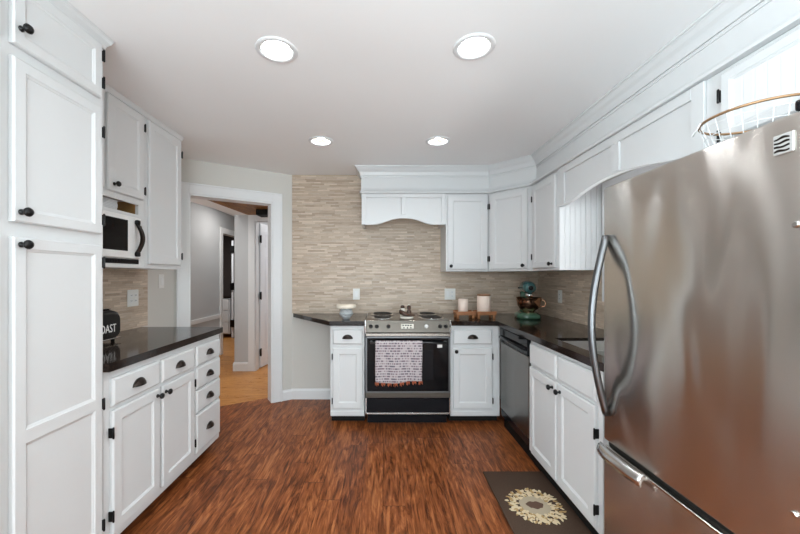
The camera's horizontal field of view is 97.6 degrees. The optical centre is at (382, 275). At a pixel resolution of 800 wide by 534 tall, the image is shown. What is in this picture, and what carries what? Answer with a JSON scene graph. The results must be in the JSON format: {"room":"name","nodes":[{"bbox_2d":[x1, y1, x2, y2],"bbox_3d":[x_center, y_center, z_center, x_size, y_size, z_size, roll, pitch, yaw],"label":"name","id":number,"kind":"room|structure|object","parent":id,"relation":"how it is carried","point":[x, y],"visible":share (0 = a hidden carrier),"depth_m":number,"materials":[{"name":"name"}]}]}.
{"room":"kitchen","nodes":[
{"label":"kitchen","id":0,"kind":"room"},
{"bbox_2d":[103,269,173,330],"bbox_3d":[-1.936,0.092,0.280,0.108,2.435,5.760,0,0,0],"label":"wall","id":1,"kind":"structure","parent":0,"point":[116,282],"depth_m":2.73,"materials":[{"name":"tile"}]},
{"bbox_2d":[103,89,145,267],"bbox_3d":[-1.698,-0.561,1.942,0.375,1.023,0.715,0,0,0],"label":"upper cabinet","id":2,"kind":"object","parent":1,"relation":"attached to","point":[125,128],"visible":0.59,"depth_m":2.11,"materials":[{"name":"white paint"}]},
{"bbox_2d":[103,197,117,209],"bbox_3d":[-1.708,-0.425,2.047,0.204,0.062,0.154,0,0,0],"label":"paper stack","id":3,"kind":"object","parent":2,"relation":"in","point":[107,202],"visible":0.2,"depth_m":2.06,"materials":[{"name":"white paper"}]},
{"bbox_2d":[103,210,144,263],"bbox_3d":[-1.679,-0.222,1.915,0.373,0.292,0.643,0,0,0],"label":"microwave","id":4,"kind":"object","parent":2,"relation":"in","point":[123,235],"visible":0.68,"depth_m":2.07,"materials":[{"name":"white plastic"}]},
{"bbox_2d":[104,83,183,140],"bbox_3d":[-1.719,-1.060,2.155,0.342,0.029,1.146,0,0,0],"label":"trim","id":5,"kind":"structure","parent":2,"relation":"attached to","point":[108,89],"depth_m":2.25,"materials":[{"name":"white paint"}]},
{"bbox_2d":[127,289,138,306],"bbox_3d":[-1.877,0.165,2.630,0.009,0.125,0.116,0,0,0],"label":"power outlet","id":6,"kind":"object","parent":1,"relation":"attached to","point":[132,295],"visible":1,"depth_m":2.62,"materials":[{"name":"white plastic"}]},
{"bbox_2d":[105,118,182,269],"bbox_3d":[-1.712,-0.561,2.506,0.346,1.023,0.408,0,0,0],"label":"upper cabinet","id":7,"kind":"object","parent":1,"relation":"attached to","point":[163,154],"visible":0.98,"depth_m":2.45,"materials":[{"name":"white paint"}]},
{"bbox_2d":[159,274,163,287],"bbox_3d":[-1.884,0.045,2.980,0.011,0.118,0.072,0,0,0],"label":"light switch","id":8,"kind":"object","parent":1,"relation":"attached to","point":[161,276],"visible":1,"depth_m":2.97,"materials":[{"name":"white plastic"}]},
{"bbox_2d":[191,202,233,337],"bbox_3d":[-2.750,0.100,6.050,0.100,2.420,5.900,0,0,0],"label":"wall","id":9,"kind":"structure","parent":0,"point":[206,222],"depth_m":5.36,"materials":[{"name":"grey paint"}]},
{"bbox_2d":[191,314,219,324],"bbox_3d":[-2.691,0.657,4.490,0.018,0.065,2.580,0,0,0],"label":"chair rail","id":10,"kind":"object","parent":9,"relation":"attached to","point":[196,321],"visible":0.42,"depth_m":5.28,"materials":[{"name":"white paint"}]},
{"bbox_2d":[220,227,233,354],"bbox_3d":[-2.690,0.250,6.235,0.020,2.120,0.910,0,0,0],"label":"door frame","id":11,"kind":"structure","parent":9,"relation":"attached to","point":[222,230],"depth_m":5.81,"materials":[{"name":"white paint"}]},
{"bbox_2d":[223,235,233,295],"bbox_3d":[-3.700,0.100,6.700,1.800,2.420,3.400,0,0,0],"label":"wall","id":12,"kind":"structure","parent":0,"point":[227,241],"depth_m":8.30,"materials":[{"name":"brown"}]},
{"bbox_2d":[230,240,233,337],"bbox_3d":[-3.159,0.275,7.765,0.085,2.050,0.830,0,0,2],"label":"door","id":13,"kind":"structure","parent":12,"relation":"in","point":[232,246],"depth_m":7.38,"materials":[{"name":"white paint"}]},
{"bbox_2d":[191,198,267,214],"bbox_3d":[-1.580,-0.958,4.125,1.360,0.236,1.449,0,0,0],"label":"ceiling","id":14,"kind":"structure","parent":0,"point":[249,209],"depth_m":4.23,"materials":[{"name":"white paint"}]},
{"bbox_2d":[256,209,267,216],"bbox_3d":[-1.250,-0.805,4.500,0.700,0.070,0.200,0,0,0],"label":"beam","id":15,"kind":"structure","parent":14,"relation":"attached to","point":[260,212],"depth_m":4.40,"materials":[{"name":"black"}]},
{"bbox_2d":[174,158,291,389],"bbox_3d":[-1.462,0.092,3.496,1.082,2.435,0.120,0,0,-32],"label":"wall","id":16,"kind":"structure","parent":0,"point":[192,171],"depth_m":3.65,"materials":[{"name":"grey paint"}]},
{"bbox_2d":[176,182,281,402],"bbox_3d":[-1.494,0.227,3.466,0.953,2.166,0.156,0,0,-32],"label":"door frame","id":17,"kind":"structure","parent":16,"relation":"attached to","point":[273,201],"depth_m":3.59,"materials":[{"name":"white paint"}]},
{"bbox_2d":[234,215,267,361],"bbox_3d":[-0.925,0.100,6.915,2.250,2.420,4.170,0,0,0],"label":"wall","id":18,"kind":"structure","parent":0,"point":[240,221],"depth_m":4.83,"materials":[{"name":"grey paint"}]},
{"bbox_2d":[233,215,267,370],"bbox_3d":[-1.488,0.230,5.656,1.156,2.160,1.688,0,0,0],"label":"door frame","id":19,"kind":"structure","parent":18,"relation":"attached to","point":[252,364],"depth_m":4.81,"materials":[{"name":"white paint"}]},
{"bbox_2d":[259,223,267,367],"bbox_3d":[-1.722,0.276,5.316,0.108,2.045,0.771,0,0,7],"label":"door","id":20,"kind":"structure","parent":18,"relation":"in","point":[263,229],"depth_m":5.04,"materials":[{"name":"white paint"}]},
{"bbox_2d":[121,333,539,533],"bbox_3d":[-1.425,1.340,3.150,6.350,0.060,11.700,0,0,0],"label":"floor","id":21,"kind":"structure","parent":0,"point":[284,467],"depth_m":2.31,"materials":[{"name":"red laminate"}]},
{"bbox_2d":[0,0,104,533],"bbox_3d":[-1.549,0.118,1.130,0.680,2.383,0.900,0,0,0],"label":"pantry cabinet","id":22,"kind":"object","parent":21,"relation":"on","point":[52,81],"visible":0.99,"depth_m":1.31,"materials":[{"name":"white paint"}]},
{"bbox_2d":[47,0,114,49],"bbox_3d":[-1.388,-1.050,1.147,0.314,0.049,0.934,0,0,0],"label":"trim","id":23,"kind":"structure","parent":22,"relation":"attached to","point":[63,6],"depth_m":1.45,"materials":[{"name":"white paint"}]},
{"bbox_2d":[103,334,219,533],"bbox_3d":[-1.547,0.874,2.141,0.676,0.873,1.118,0,0,0],"label":"base cabinet","id":24,"kind":"object","parent":21,"relation":"on","point":[161,413],"visible":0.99,"depth_m":1.91,"materials":[{"name":"white paint"}]},
{"bbox_2d":[103,327,222,371],"bbox_3d":[-1.563,0.416,2.154,0.653,0.040,1.143,0,0,0],"label":"countertop","id":25,"kind":"structure","parent":24,"relation":"on","point":[135,345],"depth_m":2.12,"materials":[{"name":"stone"}]},
{"bbox_2d":[103,309,120,340],"bbox_3d":[-1.695,0.297,2.046,0.166,0.198,0.259,0,0,0],"label":"toaster","id":26,"kind":"object","parent":25,"relation":"on","point":[111,319],"visible":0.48,"depth_m":2.08,"materials":[{"name":"black metal"}]},
{"bbox_2d":[223,296,231,333],"bbox_3d":[-3.550,0.835,7.633,0.620,0.790,0.535,0,0,0],"label":"vanity cabinet","id":27,"kind":"object","parent":21,"relation":"on","point":[227,300],"visible":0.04,"depth_m":7.40,"materials":[{"name":"white paint"}]},
{"bbox_2d":[330,325,365,420],"bbox_3d":[-0.315,0.874,3.387,0.300,0.873,0.666,0,0,0],"label":"base cabinet","id":28,"kind":"object","parent":21,"relation":"on","point":[347,343],"visible":0.99,"depth_m":3.09,"materials":[{"name":"white paint"}]},
{"bbox_2d":[293,313,366,325],"bbox_3d":[-0.560,0.416,3.393,0.789,0.040,0.656,0,0,0],"label":"countertop","id":29,"kind":"structure","parent":28,"relation":"on","point":[330,319],"depth_m":3.27,"materials":[{"name":"stone"}]},
{"bbox_2d":[336,304,355,318],"bbox_3d":[-0.338,0.328,3.220,0.180,0.136,0.180,0,0,0],"label":"pot","id":30,"kind":"object","parent":29,"relation":"on","point":[346,312],"visible":0.99,"depth_m":3.17,"materials":[{"name":"grey ceramic"}]},
{"bbox_2d":[339,309,352,318],"bbox_3d":[-0.338,0.347,3.220,0.122,0.098,0.122,0,0,-22],"label":"bowl","id":31,"kind":"object","parent":30,"relation":"on","point":[344,313],"depth_m":3.18,"materials":[{"name":"grey ceramic"}]},
{"bbox_2d":[365,312,450,421],"bbox_3d":[0.217,0.840,3.361,0.752,0.941,0.709,0,0,0],"label":"range","id":32,"kind":"object","parent":21,"relation":"on","point":[429,401],"visible":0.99,"depth_m":3.05,"materials":[{"name":"black metal"}]},
{"bbox_2d":[375,341,422,386],"bbox_3d":[0.136,0.754,3.008,0.407,0.395,0.052,0,0,0],"label":"dish towel","id":33,"kind":"object","parent":32,"relation":"hanging from","point":[396,362],"visible":1,"depth_m":2.99,"materials":[{"name":"white fabric"}]},
{"bbox_2d":[399,309,414,318],"bbox_3d":[0.215,0.345,3.201,0.129,0.084,0.124,0,0,40],"label":"spoon rest","id":34,"kind":"object","parent":32,"relation":"on","point":[405,315],"visible":1,"depth_m":3.17,"materials":[{"name":"beige ceramic"}]},
{"bbox_2d":[366,313,448,320],"bbox_3d":[0.217,0.397,3.385,0.746,0.017,0.660,0,0,0],"label":"cooktop","id":35,"kind":"object","parent":32,"relation":"in","point":[371,316],"depth_m":3.19,"materials":[{"name":"silver metal"}]},
{"bbox_2d":[407,304,410,313],"bbox_3d":[0.245,0.325,3.300,0.050,0.125,0.050,0,0,0],"label":"pepper shaker","id":36,"kind":"object","parent":32,"relation":"on","point":[408,306],"visible":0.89,"depth_m":3.28,"materials":[{"name":"clear glass"}]},
{"bbox_2d":[447,326,499,420],"bbox_3d":[0.815,0.874,3.382,0.434,0.873,0.676,0,0,0],"label":"base cabinet","id":37,"kind":"object","parent":21,"relation":"on","point":[474,350],"visible":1,"depth_m":3.09,"materials":[{"name":"white paint"}]},
{"bbox_2d":[499,327,533,461],"bbox_3d":[1.301,0.876,2.752,0.634,0.868,0.605,0,0,0],"label":"dishwasher","id":38,"kind":"object","parent":21,"relation":"on","point":[515,349],"visible":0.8,"depth_m":2.68,"materials":[{"name":"black metal"}]},
{"bbox_2d":[483,471,591,533],"bbox_3d":[0.862,1.304,1.985,0.400,0.012,0.690,0,0,0],"label":"floor mat","id":39,"kind":"object","parent":21,"relation":"on","point":[529,502],"visible":1,"depth_m":1.98,"materials":[{"name":"brown"}]},
{"bbox_2d":[505,488,566,524],"bbox_3d":[0.859,1.299,1.987,0.314,0.002,0.320,0,0,0],"label":"print","id":40,"kind":"object","parent":39,"relation":"on","point":[524,506],"depth_m":1.96,"materials":[{"name":"beige fabric"}]},
{"bbox_2d":[530,341,608,533],"bbox_3d":[1.310,0.874,2.043,0.666,0.873,0.800,0,0,0],"label":"base cabinet","id":41,"kind":"object","parent":21,"relation":"on","point":[567,418],"visible":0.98,"depth_m":1.93,"materials":[{"name":"white paint"}]},
{"bbox_2d":[440,313,603,371],"bbox_3d":[1.121,0.416,2.575,1.041,0.040,2.291,0,0,0],"label":"countertop","id":42,"kind":"structure","parent":41,"relation":"on","point":[550,332],"depth_m":2.59,"materials":[{"name":"stone"}]},
{"bbox_2d":[453,310,475,318],"bbox_3d":[0.765,0.362,3.300,0.178,0.068,0.158,0,0,0],"label":"wooden riser","id":43,"kind":"object","parent":42,"relation":"on","point":[456,313],"visible":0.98,"depth_m":3.23,"materials":[{"name":"brown wood"}]},
{"bbox_2d":[458,299,467,311],"bbox_3d":[0.755,0.278,3.300,0.092,0.123,0.092,0,0,0],"label":"canister","id":44,"kind":"object","parent":43,"relation":"on","point":[462,303],"visible":0.96,"depth_m":3.26,"materials":[{"name":"white ceramic"}]},
{"bbox_2d":[453,311,475,314],"bbox_3d":[0.765,0.351,3.300,0.178,0.022,0.150,0,0,0],"label":"shelf","id":45,"kind":"object","parent":43,"relation":"attached to","point":[454,312],"depth_m":3.22,"materials":[{"name":"brown wood"}]},
{"bbox_2d":[473,310,496,318],"bbox_3d":[0.957,0.362,3.300,0.178,0.068,0.158,0,0,0],"label":"wooden riser","id":46,"kind":"object","parent":42,"relation":"on","point":[491,313],"visible":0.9,"depth_m":3.23,"materials":[{"name":"brown wood"}]},
{"bbox_2d":[477,294,490,311],"bbox_3d":[0.950,0.254,3.300,0.126,0.170,0.126,0,0,0],"label":"candle","id":47,"kind":"object","parent":46,"relation":"on","point":[483,300],"visible":0.98,"depth_m":3.25,"materials":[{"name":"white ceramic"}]},
{"bbox_2d":[473,311,495,314],"bbox_3d":[0.957,0.351,3.300,0.178,0.022,0.150,0,0,0],"label":"shelf","id":48,"kind":"object","parent":46,"relation":"attached to","point":[477,313],"depth_m":3.22,"materials":[{"name":"brown wood"}]},
{"bbox_2d":[514,281,545,319],"bbox_3d":[1.389,0.220,3.308,0.268,0.351,0.331,0,0,12],"label":"stand mixer","id":49,"kind":"object","parent":42,"relation":"on","point":[527,304],"visible":1,"depth_m":3.20,"materials":[{"name":"green metal"}]},
{"bbox_2d":[516,297,545,312],"bbox_3d":[1.377,0.268,3.261,0.265,0.140,0.226,0,0,0],"label":"bowl","id":50,"kind":"object","parent":49,"relation":"on","point":[525,304],"depth_m":3.19,"materials":[{"name":"orange metal"}]},
{"bbox_2d":[564,341,603,355],"bbox_3d":[1.296,0.512,1.955,0.404,0.195,0.566,0,0,0],"label":"sink","id":51,"kind":"object","parent":42,"relation":"in","point":[582,344],"visible":0.02,"depth_m":2.24,"materials":[{"name":"grey metal"}]},
{"bbox_2d":[588,99,799,533],"bbox_3d":[1.219,0.466,0.971,0.822,1.688,0.862,0,0,0],"label":"refrigerator","id":52,"kind":"object","parent":21,"relation":"on","point":[699,251],"visible":1,"depth_m":0.95,"materials":[{"name":"grey metal"}]},
{"bbox_2d":[692,93,799,147],"bbox_3d":[1.155,-0.423,1.075,0.292,0.140,0.282,0,0,0],"label":"wire basket","id":53,"kind":"object","parent":52,"relation":"on","point":[699,127],"visible":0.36,"depth_m":1.04,"materials":[{"name":"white metal"}]},
{"bbox_2d":[67,0,718,174],"bbox_3d":[-0.120,-1.075,0.565,3.740,0.001,6.530,0,0,0],"label":"ceiling","id":54,"kind":"structure","parent":0,"point":[378,79],"depth_m":1.83,"materials":[{"name":"white paint"}]},
{"bbox_2d":[255,36,297,62],"bbox_3d":[-0.505,-1.111,1.665,0.196,0.088,0.196,0,0,0],"label":"recessed light","id":55,"kind":"object","parent":54,"relation":"in","point":[271,48],"visible":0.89,"depth_m":1.70,"materials":[{"name":"white paint"}]},
{"bbox_2d":[308,136,332,145],"bbox_3d":[-0.494,-1.111,2.787,0.196,0.088,0.196,0,0,0],"label":"recessed light","id":56,"kind":"object","parent":54,"relation":"in","point":[316,140],"visible":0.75,"depth_m":2.83,"materials":[{"name":"white paint"}]},
{"bbox_2d":[426,136,450,145],"bbox_3d":[0.438,-1.111,2.787,0.196,0.088,0.196,0,0,0],"label":"recessed light","id":57,"kind":"object","parent":54,"relation":"in","point":[437,140],"visible":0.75,"depth_m":2.84,"materials":[{"name":"white paint"}]},
{"bbox_2d":[453,33,495,60],"bbox_3d":[0.427,-1.111,1.643,0.196,0.088,0.196,0,0,0],"label":"recessed light","id":58,"kind":"object","parent":54,"relation":"in","point":[474,46],"visible":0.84,"depth_m":1.68,"materials":[{"name":"white paint"}]},
{"bbox_2d":[361,0,799,187],"bbox_3d":[0.717,-0.950,1.661,1.864,0.249,4.121,0,0,0],"label":"soffit","id":59,"kind":"structure","parent":54,"relation":"attached to","point":[773,13],"depth_m":1.81,"materials":[{"name":"white paint"}]},
{"bbox_2d":[292,175,536,398],"bbox_3d":[0.400,0.092,3.776,2.740,2.435,0.108,0,0,0],"label":"wall","id":60,"kind":"structure","parent":0,"point":[395,263],"depth_m":3.72,"materials":[{"name":"tile"}]},
{"bbox_2d":[282,389,329,400],"bbox_3d":[-0.770,1.255,3.719,0.590,0.110,0.061,0,0,-5],"label":"baseboard","id":61,"kind":"structure","parent":60,"relation":"attached to","point":[288,394],"depth_m":3.72,"materials":[{"name":"white paint"}]},
{"bbox_2d":[353,289,359,299],"bbox_3d":[-0.283,0.193,3.716,0.072,0.118,0.011,0,0,0],"label":"light switch","id":62,"kind":"object","parent":60,"relation":"attached to","point":[356,292],"visible":1,"depth_m":3.71,"materials":[{"name":"white plastic"}]},
{"bbox_2d":[362,194,445,228],"bbox_3d":[0.201,-0.648,3.552,0.815,0.300,0.336,0,0,0],"label":"range hood","id":63,"kind":"object","parent":60,"relation":"attached to","point":[430,209],"visible":1,"depth_m":3.40,"materials":[{"name":"white paint"}]},
{"bbox_2d":[445,289,454,299],"bbox_3d":[0.712,0.192,3.716,0.116,0.118,0.011,0,0,0],"label":"power outlet","id":64,"kind":"object","parent":60,"relation":"attached to","point":[449,293],"visible":1,"depth_m":3.71,"materials":[{"name":"white plastic"}]},
{"bbox_2d":[441,194,488,271],"bbox_3d":[0.816,-0.421,3.532,0.408,0.753,0.376,0,0,0],"label":"upper cabinet","id":65,"kind":"object","parent":60,"relation":"attached to","point":[464,236],"visible":1,"depth_m":3.39,"materials":[{"name":"white paint"}]},
{"bbox_2d":[485,186,546,271],"bbox_3d":[1.329,-0.421,3.408,0.621,0.753,0.625,0,0,0],"label":"upper cabinet","id":66,"kind":"object","parent":60,"relation":"attached to","point":[509,211],"visible":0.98,"depth_m":3.23,"materials":[{"name":"white paint"}]},
{"bbox_2d":[360,11,799,198],"bbox_3d":[0.570,-0.835,1.660,1.601,0.070,4.120,0,0,0],"label":"trim","id":67,"kind":"structure","parent":66,"relation":"attached to","point":[792,21],"depth_m":1.78,"materials":[{"name":"white paint"}]},
{"bbox_2d":[355,0,771,178],"bbox_3d":[0.547,-1.022,1.665,1.645,0.104,4.130,0,0,0],"label":"crown molding","id":68,"kind":"structure","parent":60,"relation":"attached to","point":[723,13],"depth_m":1.96,"materials":[{"name":"white paint"}]},
{"bbox_2d":[537,168,637,328],"bbox_3d":[1.706,0.092,0.565,0.128,2.435,6.330,0,0,0],"label":"wall","id":69,"kind":"structure","parent":0,"point":[575,286],"depth_m":3.07,"materials":[{"name":"tile"}]},
{"bbox_2d":[558,290,561,302],"bbox_3d":[1.637,0.190,3.240,0.009,0.118,0.072,0,0,0],"label":"power outlet","id":70,"kind":"object","parent":69,"relation":"attached to","point":[559,291],"visible":1,"depth_m":3.23,"materials":[{"name":"white plastic"}]},
{"bbox_2d":[531,171,601,270],"bbox_3d":[1.452,-0.421,2.855,0.376,0.753,0.470,0,0,0],"label":"upper cabinet","id":71,"kind":"object","parent":69,"relation":"attached to","point":[568,237],"visible":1,"depth_m":2.62,"materials":[{"name":"white paint"}]},
{"bbox_2d":[558,80,706,206],"bbox_3d":[1.324,-0.656,2.023,0.032,0.283,1.190,0,0,0],"label":"window valance","id":72,"kind":"object","parent":71,"relation":"attached to","point":[664,135],"visible":0.95,"depth_m":1.75,"materials":[{"name":"white paint"}]},
{"bbox_2d":[602,162,668,301],"bbox_3d":[1.680,-0.250,2.100,0.120,0.880,1.020,0,0,0],"label":"window","id":73,"kind":"structure","parent":69,"relation":"in","point":[640,170],"depth_m":2.45,"materials":[{"name":"white paint"}]},
{"bbox_2d":[707,24,799,146],"bbox_3d":[1.469,-0.644,0.926,0.352,0.308,1.000,0,0,0],"label":"upper cabinet","id":74,"kind":"object","parent":69,"relation":"attached to","point":[772,70],"visible":0.69,"depth_m":1.22,"materials":[{"name":"white paint"}]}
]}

